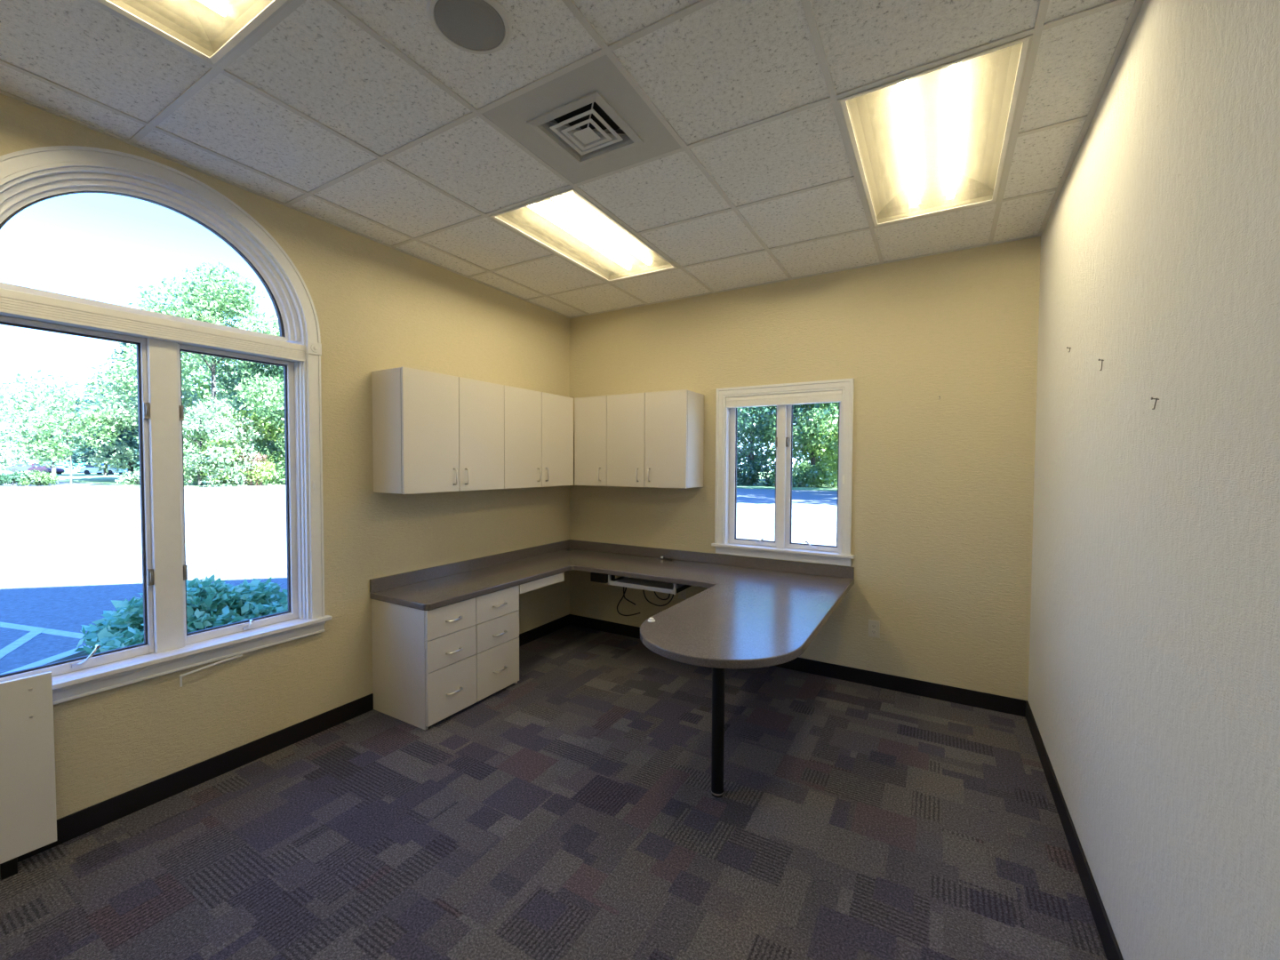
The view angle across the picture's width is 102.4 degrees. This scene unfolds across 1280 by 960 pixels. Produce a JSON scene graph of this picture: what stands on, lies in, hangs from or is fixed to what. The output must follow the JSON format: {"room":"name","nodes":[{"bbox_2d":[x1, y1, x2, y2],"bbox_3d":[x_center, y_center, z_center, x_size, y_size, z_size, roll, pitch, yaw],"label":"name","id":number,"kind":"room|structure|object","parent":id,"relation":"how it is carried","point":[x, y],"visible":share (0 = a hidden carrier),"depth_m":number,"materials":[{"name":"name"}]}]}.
{"room":"office","nodes":[
{"label":"office","id":0,"kind":"room"},
{"bbox_2d":[0,93,569,819],"bbox_3d":[-1.953,-0.225,2.841,0.160,3.578,5.150,1,2,30],"label":"wall","id":1,"kind":"structure","parent":0,"point":[378,307],"depth_m":3.05,"materials":[{"name":"paint"}]},
{"bbox_2d":[0,145,331,704],"bbox_3d":[-2.194,-0.264,2.378,0.201,2.294,1.372,1,2,30],"label":"window","id":2,"kind":"structure","parent":1,"relation":"in","point":[167,647],"depth_m":2.40,"materials":[{"name":"white paint"}]},
{"bbox_2d":[0,288,305,361],"bbox_3d":[-2.163,-0.685,2.354,0.057,0.090,1.163,1,2,30],"label":"window shade","id":3,"kind":"object","parent":2,"relation":"attached to","point":[12,303],"visible":1,"depth_m":2.25,"materials":[{"name":"white fabric"}]},
{"bbox_2d":[179,654,242,687],"bbox_3d":[-2.066,0.919,2.488,0.010,0.074,0.249,1,2,29],"label":"strip","id":4,"kind":"object","parent":2,"relation":"hanging from","point":[240,655],"visible":1,"depth_m":2.46,"materials":[{"name":"white paint"}]},
{"bbox_2d":[16,614,569,862],"bbox_3d":[-1.886,1.394,2.848,0.011,0.102,4.830,1,2,30],"label":"baseboard","id":5,"kind":"structure","parent":1,"relation":"attached to","point":[78,823],"depth_m":2.49,"materials":[{"name":"black plastic"}]},
{"bbox_2d":[371,367,503,494],"bbox_3d":[-1.306,-0.304,3.453,0.335,0.751,0.815,1,2,30],"label":"upper cabinet","id":6,"kind":"object","parent":1,"relation":"attached to","point":[433,432],"visible":1,"depth_m":3.23,"materials":[{"name":"beige plastic"}]},
{"bbox_2d":[504,384,573,488],"bbox_3d":[-0.895,-0.324,4.157,0.335,0.751,0.814,1,2,30],"label":"upper cabinet","id":7,"kind":"object","parent":1,"relation":"attached to","point":[539,426],"visible":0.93,"depth_m":4.04,"materials":[{"name":"beige plastic"}]},
{"bbox_2d":[0,624,1107,959],"bbox_3d":[-0.366,1.539,1.964,3.852,0.120,5.150,1,2,30],"label":"floor","id":8,"kind":"structure","parent":0,"point":[570,811],"depth_m":2.10,"materials":[{"name":"carpet"}]},
{"bbox_2d":[0,671,56,879],"bbox_3d":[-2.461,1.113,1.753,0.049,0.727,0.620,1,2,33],"label":"cabinet","id":9,"kind":"object","parent":8,"relation":"on","point":[28,788],"visible":1,"depth_m":1.94,"materials":[{"name":"plastic"}]},
{"bbox_2d":[371,584,519,729],"bbox_3d":[-1.243,1.082,3.394,0.557,0.696,0.747,1,2,30],"label":"base cabinet","id":10,"kind":"object","parent":8,"relation":"on","point":[428,667],"visible":0.89,"depth_m":3.13,"materials":[{"name":"beige plastic"}]},
{"bbox_2d":[369,539,854,797],"bbox_3d":[-0.082,1.025,3.424,2.529,0.819,1.995,1,2,30],"label":"countertop","id":11,"kind":"structure","parent":8,"relation":"on","point":[753,612],"depth_m":3.24,"materials":[{"name":"laminate"}]},
{"bbox_2d":[590,572,615,583],"bbox_3d":[-0.303,0.768,4.205,0.152,0.112,0.140,1,2,30],"label":"power adapter","id":12,"kind":"object","parent":11,"relation":"attached to","point":[595,577],"visible":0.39,"depth_m":4.14,"materials":[{"name":"black plastic"}]},
{"bbox_2d":[616,587,640,615],"bbox_3d":[-0.102,0.935,4.391,0.223,0.455,0.034,1,2,23],"label":"cable","id":13,"kind":"object","parent":11,"relation":"hanging from","point":[626,588],"visible":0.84,"depth_m":4.40,"materials":[{"name":"black plastic"}]},
{"bbox_2d":[623,586,635,605],"bbox_3d":[-0.097,0.889,4.418,0.129,0.365,0.033,1,2,23],"label":"cable","id":14,"kind":"object","parent":11,"relation":"hanging from","point":[623,587],"visible":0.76,"depth_m":4.42,"materials":[{"name":"black plastic"}]},
{"bbox_2d":[608,575,691,594],"bbox_3d":[0.093,0.768,4.008,0.582,0.098,0.360,1,2,30],"label":"keyboard tray","id":15,"kind":"object","parent":11,"relation":"attached to","point":[674,588],"visible":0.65,"depth_m":3.90,"materials":[{"name":"white plastic"}]},
{"bbox_2d":[642,589,673,606],"bbox_3d":[0.151,0.882,4.272,0.314,0.338,0.022,1,2,30],"label":"cable","id":16,"kind":"object","parent":11,"relation":"hanging from","point":[643,589],"visible":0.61,"depth_m":4.29,"materials":[{"name":"black plastic"}]},
{"bbox_2d":[654,591,670,599],"bbox_3d":[0.175,0.855,4.275,0.172,0.284,0.011,1,2,30],"label":"cable","id":17,"kind":"object","parent":11,"relation":"hanging from","point":[654,591],"visible":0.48,"depth_m":4.27,"materials":[{"name":"black plastic"}]},
{"bbox_2d":[660,556,672,560],"bbox_3d":[0.224,0.658,4.316,0.112,0.026,0.023,1,2,30],"label":"plug","id":18,"kind":"object","parent":11,"relation":"on","point":[663,557],"visible":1,"depth_m":4.30,"materials":[{"name":"black plastic"}]},
{"bbox_2d":[0,0,1143,318],"bbox_3d":[-0.354,-1.438,1.871,3.532,0.023,4.830,1,2,30],"label":"ceiling","id":19,"kind":"structure","parent":0,"point":[356,116],"depth_m":2.01,"materials":[{"name":"tile"}]},
{"bbox_2d":[94,0,292,66],"bbox_3d":[-1.514,-1.461,1.111,0.593,0.113,1.202,1,2,30],"label":"ceiling light","id":20,"kind":"object","parent":19,"relation":"attached to","point":[210,30],"visible":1,"depth_m":1.64,"materials":[{"name":"plastic"}]},
{"bbox_2d":[426,0,511,54],"bbox_3d":[-0.526,-1.417,1.595,0.250,0.016,0.250,1,2,30],"label":"ceiling speaker","id":21,"kind":"object","parent":19,"relation":"attached to","point":[477,27],"visible":1,"depth_m":1.59,"materials":[{"name":"paint"}]},
{"bbox_2d":[482,54,681,183],"bbox_3d":[-0.219,-1.476,2.119,0.587,0.117,0.587,1,2,30],"label":"ceiling vent","id":22,"kind":"object","parent":19,"relation":"in","point":[594,100],"visible":1,"depth_m":2.08,"materials":[{"name":"metal"}]},
{"bbox_2d":[488,187,679,282],"bbox_3d":[-0.284,-1.522,3.215,0.593,0.113,1.202,1,2,30],"label":"ceiling light","id":23,"kind":"object","parent":19,"relation":"attached to","point":[565,223],"visible":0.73,"depth_m":3.25,"materials":[{"name":"plastic"}]},
{"bbox_2d":[837,33,1032,227],"bbox_3d":[1.295,-1.486,2.293,0.593,0.113,1.202,1,2,30],"label":"ceiling light","id":24,"kind":"object","parent":19,"relation":"attached to","point":[935,140],"visible":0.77,"depth_m":2.24,"materials":[{"name":"plastic"}]},
{"bbox_2d":[569,236,1040,700],"bbox_3d":[0.899,-0.251,4.064,3.532,3.578,0.160,1,2,30],"label":"wall","id":25,"kind":"structure","parent":0,"point":[942,489],"depth_m":3.48,"materials":[{"name":"paint"}]},
{"bbox_2d":[574,395,607,486],"bbox_3d":[-0.349,-0.332,4.487,0.333,0.751,0.363,1,2,30],"label":"upper cabinet","id":26,"kind":"object","parent":25,"relation":"attached to","point":[590,412],"visible":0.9,"depth_m":4.36,"materials":[{"name":"white laminate"}]},
{"bbox_2d":[369,539,854,592],"bbox_3d":[-0.081,0.657,3.413,2.527,0.082,1.995,1,2,30],"label":"backsplash","id":27,"kind":"structure","parent":25,"relation":"attached to","point":[387,582],"depth_m":3.99,"materials":[{"name":"laminate"}]},
{"bbox_2d":[606,389,703,488],"bbox_3d":[0.111,-0.322,4.218,0.731,0.751,0.363,1,2,30],"label":"upper cabinet","id":28,"kind":"object","parent":25,"relation":"attached to","point":[654,439],"visible":1,"depth_m":4.07,"materials":[{"name":"white laminate"}]},
{"bbox_2d":[678,589,686,599],"bbox_3d":[0.352,0.940,4.319,0.072,0.116,0.009,1,2,30],"label":"wall outlet","id":29,"kind":"object","parent":25,"relation":"attached to","point":[682,595],"visible":0.46,"depth_m":4.31,"materials":[{"name":"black plastic"}]},
{"bbox_2d":[711,378,855,566],"bbox_3d":[1.086,-0.061,3.932,1.070,1.320,0.201,1,2,30],"label":"window","id":30,"kind":"structure","parent":25,"relation":"in","point":[726,542],"depth_m":3.92,"materials":[{"name":"white paint"}]},
{"bbox_2d":[725,390,842,407],"bbox_3d":[1.072,-0.607,3.891,0.873,0.078,0.066,1,2,30],"label":"window shade","id":31,"kind":"object","parent":30,"relation":"attached to","point":[821,396],"visible":0.9,"depth_m":3.85,"materials":[{"name":"white fabric"}]},
{"bbox_2d":[569,614,1025,716],"bbox_3d":[0.850,1.368,4.040,3.510,0.102,0.011,1,2,30],"label":"baseboard","id":32,"kind":"structure","parent":25,"relation":"attached to","point":[995,702],"depth_m":3.54,"materials":[{"name":"black plastic"}]},
{"bbox_2d":[868,619,879,638],"bbox_3d":[1.626,1.035,3.578,0.072,0.116,0.009,1,2,30],"label":"wall outlet","id":33,"kind":"object","parent":25,"relation":"attached to","point":[874,626],"visible":1,"depth_m":3.58,"materials":[{"name":"beige plastic"}]},
{"bbox_2d":[1027,0,1279,959],"bbox_3d":[1.235,-0.154,0.980,0.160,3.578,5.150,1,2,30],"label":"wall","id":34,"kind":"structure","parent":0,"point":[1154,700],"depth_m":1.27,"materials":[{"name":"paint"}]},
{"bbox_2d":[1025,700,1123,959],"bbox_3d":[1.154,1.462,1.073,0.011,0.102,4.830,1,2,30],"label":"baseboard","id":35,"kind":"structure","parent":34,"relation":"attached to","point":[1111,948],"depth_m":1.96,"materials":[{"name":"black plastic"}]},
{"bbox_2d":[1150,397,1159,409],"bbox_3d":[1.355,-0.202,1.354,0.017,0.033,0.017,1,2,30],"label":"nail","id":36,"kind":"object","parent":34,"relation":"attached to","point":[1151,398],"visible":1,"depth_m":1.35,"materials":[{"name":"grey metal"}]},
{"label":"outside","id":37,"kind":"structure","parent":0,"visible":0},
{"bbox_2d":[0,471,837,673],"bbox_3d":[-42.395,0.035,52.450,260.000,0.300,220.000,1,2,30],"label":"parking lot","id":38,"kind":"structure","parent":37,"point":[67,550],"depth_m":11.23,"materials":[{"name":"grey asphalt"}]},
{"bbox_2d":[0,470,30,486],"bbox_3d":[-43.127,-0.117,35.224,2.210,1.148,2.092,1,2,30],"label":"bush","id":39,"kind":"object","parent":38,"relation":"on","point":[15,477],"visible":0.9,"depth_m":35.17,"materials":[{"name":"green plant"}]},
{"bbox_2d":[18,469,59,486],"bbox_3d":[-41.702,-0.152,35.692,2.250,1.237,1.782,1,2,30],"label":"bush","id":40,"kind":"object","parent":38,"relation":"on","point":[44,478],"visible":1,"depth_m":35.54,"materials":[{"name":"green plant"}]},
{"bbox_2d":[0,621,84,658],"bbox_3d":[-6.917,1.493,5.372,4.038,0.006,0.860,1,2,28],"label":"parking line","id":41,"kind":"object","parent":38,"relation":"on","point":[35,631],"depth_m":5.03,"materials":[{"name":"paint"}]},
{"bbox_2d":[0,645,92,674],"bbox_3d":[-4.429,1.474,4.495,0.573,0.120,7.591,1,2,22],"label":"kerb","id":42,"kind":"object","parent":38,"relation":"on","point":[69,654],"visible":0.03,"depth_m":4.11,"materials":[{"name":"concrete"}]},
{"bbox_2d":[0,400,138,484],"bbox_3d":[-42.110,-2.671,37.962,6.326,6.119,8.390,0,2,1],"label":"broadleaf tree","id":43,"kind":"object","parent":38,"relation":"on","point":[95,422],"visible":1,"depth_m":36.99,"materials":[{"name":"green plant"}]},
{"bbox_2d":[33,421,189,471],"bbox_3d":[-92.532,-5.640,91.553,14.987,12.325,19.876,1,2,30],"label":"shade","id":44,"kind":"object","parent":38,"relation":"on","point":[119,459],"visible":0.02,"depth_m":89.60,"materials":[{"name":"green plant"}]},
{"bbox_2d":[0,468,285,487],"bbox_3d":[-90.101,-1.203,80.292,149.500,0.050,22.000,1,2,30],"label":"bank","id":45,"kind":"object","parent":38,"relation":"on","point":[77,477],"depth_m":47.54,"materials":[{"name":"green plant"}]},
{"bbox_2d":[7,463,31,471],"bbox_3d":[-93.887,-1.864,79.238,4.481,1.396,1.800,-1,2,-40],"label":"parked car","id":46,"kind":"object","parent":45,"relation":"on","point":[19,468],"visible":0.4,"depth_m":78.01,"materials":[{"name":"blue paint"}]},
{"bbox_2d":[27,463,64,473],"bbox_3d":[-76.915,-1.452,66.669,3.581,1.496,1.620,1,2,10],"label":"parked car","id":47,"kind":"object","parent":45,"relation":"on","point":[59,470],"visible":0.65,"depth_m":66.06,"materials":[{"name":"paint"}]},
{"bbox_2d":[0,369,116,475],"bbox_3d":[-65.326,-5.961,56.798,14.460,11.343,12.946,1,2,30],"label":"broadleaf tree","id":48,"kind":"object","parent":45,"relation":"on","point":[64,394],"visible":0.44,"depth_m":53.84,"materials":[{"name":"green plant"}]},
{"bbox_2d":[47,460,85,473],"bbox_3d":[-81.227,-1.869,73.120,2.130,1.900,3.600,1,2,22],"label":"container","id":49,"kind":"object","parent":45,"relation":"on","point":[67,469],"visible":0.16,"depth_m":72.47,"materials":[{"name":"metal"}]},
{"bbox_2d":[24,392,137,475],"bbox_3d":[-64.538,-5.627,61.814,11.199,10.371,12.400,1,2,30],"label":"broadleaf tree","id":50,"kind":"object","parent":45,"relation":"on","point":[105,473],"visible":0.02,"depth_m":60.49,"materials":[{"name":"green plant"}]},
{"bbox_2d":[80,463,127,474],"bbox_3d":[-70.479,-1.440,67.774,4.481,1.456,1.800,0,2,-5],"label":"parked car","id":51,"kind":"object","parent":45,"relation":"on","point":[87,470],"visible":0.48,"depth_m":66.91,"materials":[{"name":"silver metal"}]},
{"bbox_2d":[34,342,209,471],"bbox_3d":[-45.755,-6.150,46.424,11.210,12.521,10.898,0,2,-19],"label":"pine tree","id":52,"kind":"object","parent":45,"relation":"on","point":[132,441],"visible":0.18,"depth_m":44.38,"materials":[{"name":"green plant"}]},
{"bbox_2d":[115,469,139,484],"bbox_3d":[-36.837,-0.208,37.700,1.939,1.372,2.351,1,2,30],"label":"bush","id":53,"kind":"object","parent":45,"relation":"on","point":[132,476],"visible":0.5,"depth_m":37.17,"materials":[{"name":"green plant"}]},
{"bbox_2d":[85,307,257,472],"bbox_3d":[-39.880,-7.208,44.383,9.382,14.811,11.244,1,2,30],"label":"broadleaf tree","id":54,"kind":"object","parent":45,"relation":"on","point":[131,410],"visible":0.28,"depth_m":41.05,"materials":[{"name":"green plant"}]},
{"bbox_2d":[85,259,284,479],"bbox_3d":[-31.116,-7.557,38.327,12.854,15.953,12.780,-1,2,-27],"label":"broadleaf tree","id":55,"kind":"object","parent":45,"relation":"on","point":[214,297],"visible":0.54,"depth_m":35.74,"materials":[{"name":"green plant"}]},
{"bbox_2d":[215,329,284,476],"bbox_3d":[-30.817,-6.274,44.880,8.710,13.076,10.954,0,2,7],"label":"broadleaf tree","id":56,"kind":"object","parent":45,"relation":"on","point":[273,371],"visible":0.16,"depth_m":42.05,"materials":[{"name":"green plant"}]},
{"bbox_2d":[136,394,264,487],"bbox_3d":[-30.311,-2.404,36.007,6.520,6.887,6.579,0,2,-11],"label":"broadleaf tree","id":57,"kind":"object","parent":38,"relation":"on","point":[212,424],"visible":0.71,"depth_m":35.42,"materials":[{"name":"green plant"}]},
{"bbox_2d":[181,352,285,478],"bbox_3d":[-40.360,-6.280,58.030,14.959,15.137,24.492,1,2,30],"label":"foliage","id":58,"kind":"object","parent":38,"relation":"on","point":[204,387],"visible":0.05,"depth_m":49.40,"materials":[{"name":"green plant"}]},
{"bbox_2d":[188,407,285,485],"bbox_3d":[-29.657,-2.316,38.395,6.027,6.042,7.585,0,2,-6],"label":"broadleaf tree","id":59,"kind":"object","parent":38,"relation":"on","point":[262,466],"visible":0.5,"depth_m":37.29,"materials":[{"name":"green plant"}]},
{"bbox_2d":[239,451,267,485],"bbox_3d":[-28.240,-0.878,37.554,1.646,2.593,1.649,1,2,12],"label":"shrub","id":60,"kind":"object","parent":38,"relation":"on","point":[257,458],"visible":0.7,"depth_m":37.50,"materials":[{"name":"green plant"}]},
{"bbox_2d":[234,408,285,485],"bbox_3d":[-28.024,-2.404,40.414,6.431,6.862,7.832,-1,2,-43],"label":"broadleaf tree","id":61,"kind":"object","parent":38,"relation":"on","point":[281,473],"visible":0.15,"depth_m":39.64,"materials":[{"name":"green plant"}]},
{"bbox_2d":[267,392,284,428],"bbox_3d":[-27.128,-3.206,39.161,2.651,7.135,2.568,1,2,30],"label":"tree","id":62,"kind":"object","parent":38,"relation":"on","point":[274,401],"visible":0.18,"depth_m":38.87,"materials":[{"name":"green plant"}]},
{"bbox_2d":[736,471,837,491],"bbox_3d":[28.772,-0.557,75.147,100.000,0.060,89.000,1,2,30],"label":"lawn","id":63,"kind":"structure","parent":38,"relation":"on","point":[759,485],"depth_m":36.73,"materials":[{"name":"green plant"}]},
{"bbox_2d":[736,460,759,485],"bbox_3d":[7.391,-0.464,40.169,3.863,2.142,2.141,1,2,19],"label":"shrub","id":64,"kind":"object","parent":63,"relation":"on","point":[741,476],"visible":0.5,"depth_m":39.65,"materials":[{"name":"green plant"}]},
{"bbox_2d":[742,458,792,486],"bbox_3d":[9.716,-0.476,39.136,3.990,2.422,2.566,1,2,30],"label":"shrub","id":65,"kind":"object","parent":63,"relation":"on","point":[757,467],"visible":0.49,"depth_m":38.96,"materials":[{"name":"green plant"}]},
{"bbox_2d":[736,403,819,484],"bbox_3d":[8.666,-5.840,41.908,11.704,13.305,12.607,1,2,18],"label":"broadleaf tree","id":66,"kind":"object","parent":63,"relation":"on","point":[750,424],"visible":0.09,"depth_m":38.74,"materials":[{"name":"green plant"}]},
{"bbox_2d":[736,404,835,482],"bbox_3d":[19.114,-7.802,48.418,41.774,20.028,13.427,1,2,30],"label":"undergrowth","id":67,"kind":"object","parent":63,"relation":"on","point":[803,465],"visible":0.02,"depth_m":49.88,"materials":[{"name":"green plant"}]},
{"bbox_2d":[736,405,837,460],"bbox_3d":[11.937,-6.375,43.508,8.732,13.629,10.928,-1,2,-31],"label":"broadleaf tree","id":68,"kind":"object","parent":63,"relation":"on","point":[795,422],"visible":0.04,"depth_m":43.83,"materials":[{"name":"green plant"}]},
{"bbox_2d":[737,402,838,472],"bbox_3d":[13.234,-5.328,39.500,11.955,11.796,10.113,1,2,30],"label":"broadleaf tree","id":69,"kind":"object","parent":63,"relation":"on","point":[798,436],"visible":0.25,"depth_m":37.02,"materials":[{"name":"green plant"}]},
{"bbox_2d":[768,464,822,487],"bbox_3d":[11.542,-0.309,37.938,3.974,2.128,2.507,1,2,30],"label":"shrub","id":70,"kind":"object","parent":63,"relation":"on","point":[800,478],"visible":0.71,"depth_m":37.28,"materials":[{"name":"green plant"}]},
{"bbox_2d":[798,402,838,473],"bbox_3d":[16.014,-5.850,39.164,8.470,12.881,10.066,1,2,30],"label":"broadleaf tree","id":71,"kind":"object","parent":63,"relation":"on","point":[820,452],"visible":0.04,"depth_m":37.29,"materials":[{"name":"green plant"}]},
{"bbox_2d":[800,402,838,455],"bbox_3d":[18.740,-7.077,37.056,14.041,15.492,12.041,1,2,14],"label":"broadleaf tree","id":72,"kind":"object","parent":63,"relation":"on","point":[835,421],"visible":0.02,"depth_m":35.82,"materials":[{"name":"green plant"}]},
{"bbox_2d":[804,458,837,487],"bbox_3d":[13.778,-0.358,36.848,4.124,2.476,2.484,1,2,30],"label":"shrub","id":73,"kind":"object","parent":63,"relation":"on","point":[827,476],"visible":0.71,"depth_m":36.63,"materials":[{"name":"green plant"}]},
{"bbox_3d":[-3.302,1.523,3.870,3.140,0.070,7.500,1,2,30],"label":"planting bed","id":74,"kind":"object","parent":38,"relation":"on","visible":0},
{"bbox_2d":[74,599,196,654],"bbox_3d":[-4.236,1.240,4.368,0.867,0.535,0.786,0,2,-7],"label":"leafy shrub","id":75,"kind":"object","parent":74,"relation":"on","point":[106,613],"visible":0.06,"depth_m":4.14,"materials":[{"name":"green plant"}]},
{"bbox_2d":[82,574,269,653],"bbox_3d":[-3.587,1.133,4.142,1.561,0.719,1.248,1,2,30],"label":"leafy shrub","id":76,"kind":"object","parent":74,"relation":"on","point":[209,604],"visible":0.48,"depth_m":3.99,"materials":[{"name":"green plant"}]},
{"bbox_2d":[236,576,287,620],"bbox_3d":[-3.168,1.084,4.835,1.496,0.780,1.545,1,2,13],"label":"leafy shrub","id":77,"kind":"object","parent":74,"relation":"on","point":[258,589],"visible":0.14,"depth_m":4.39,"materials":[{"name":"green plant"}]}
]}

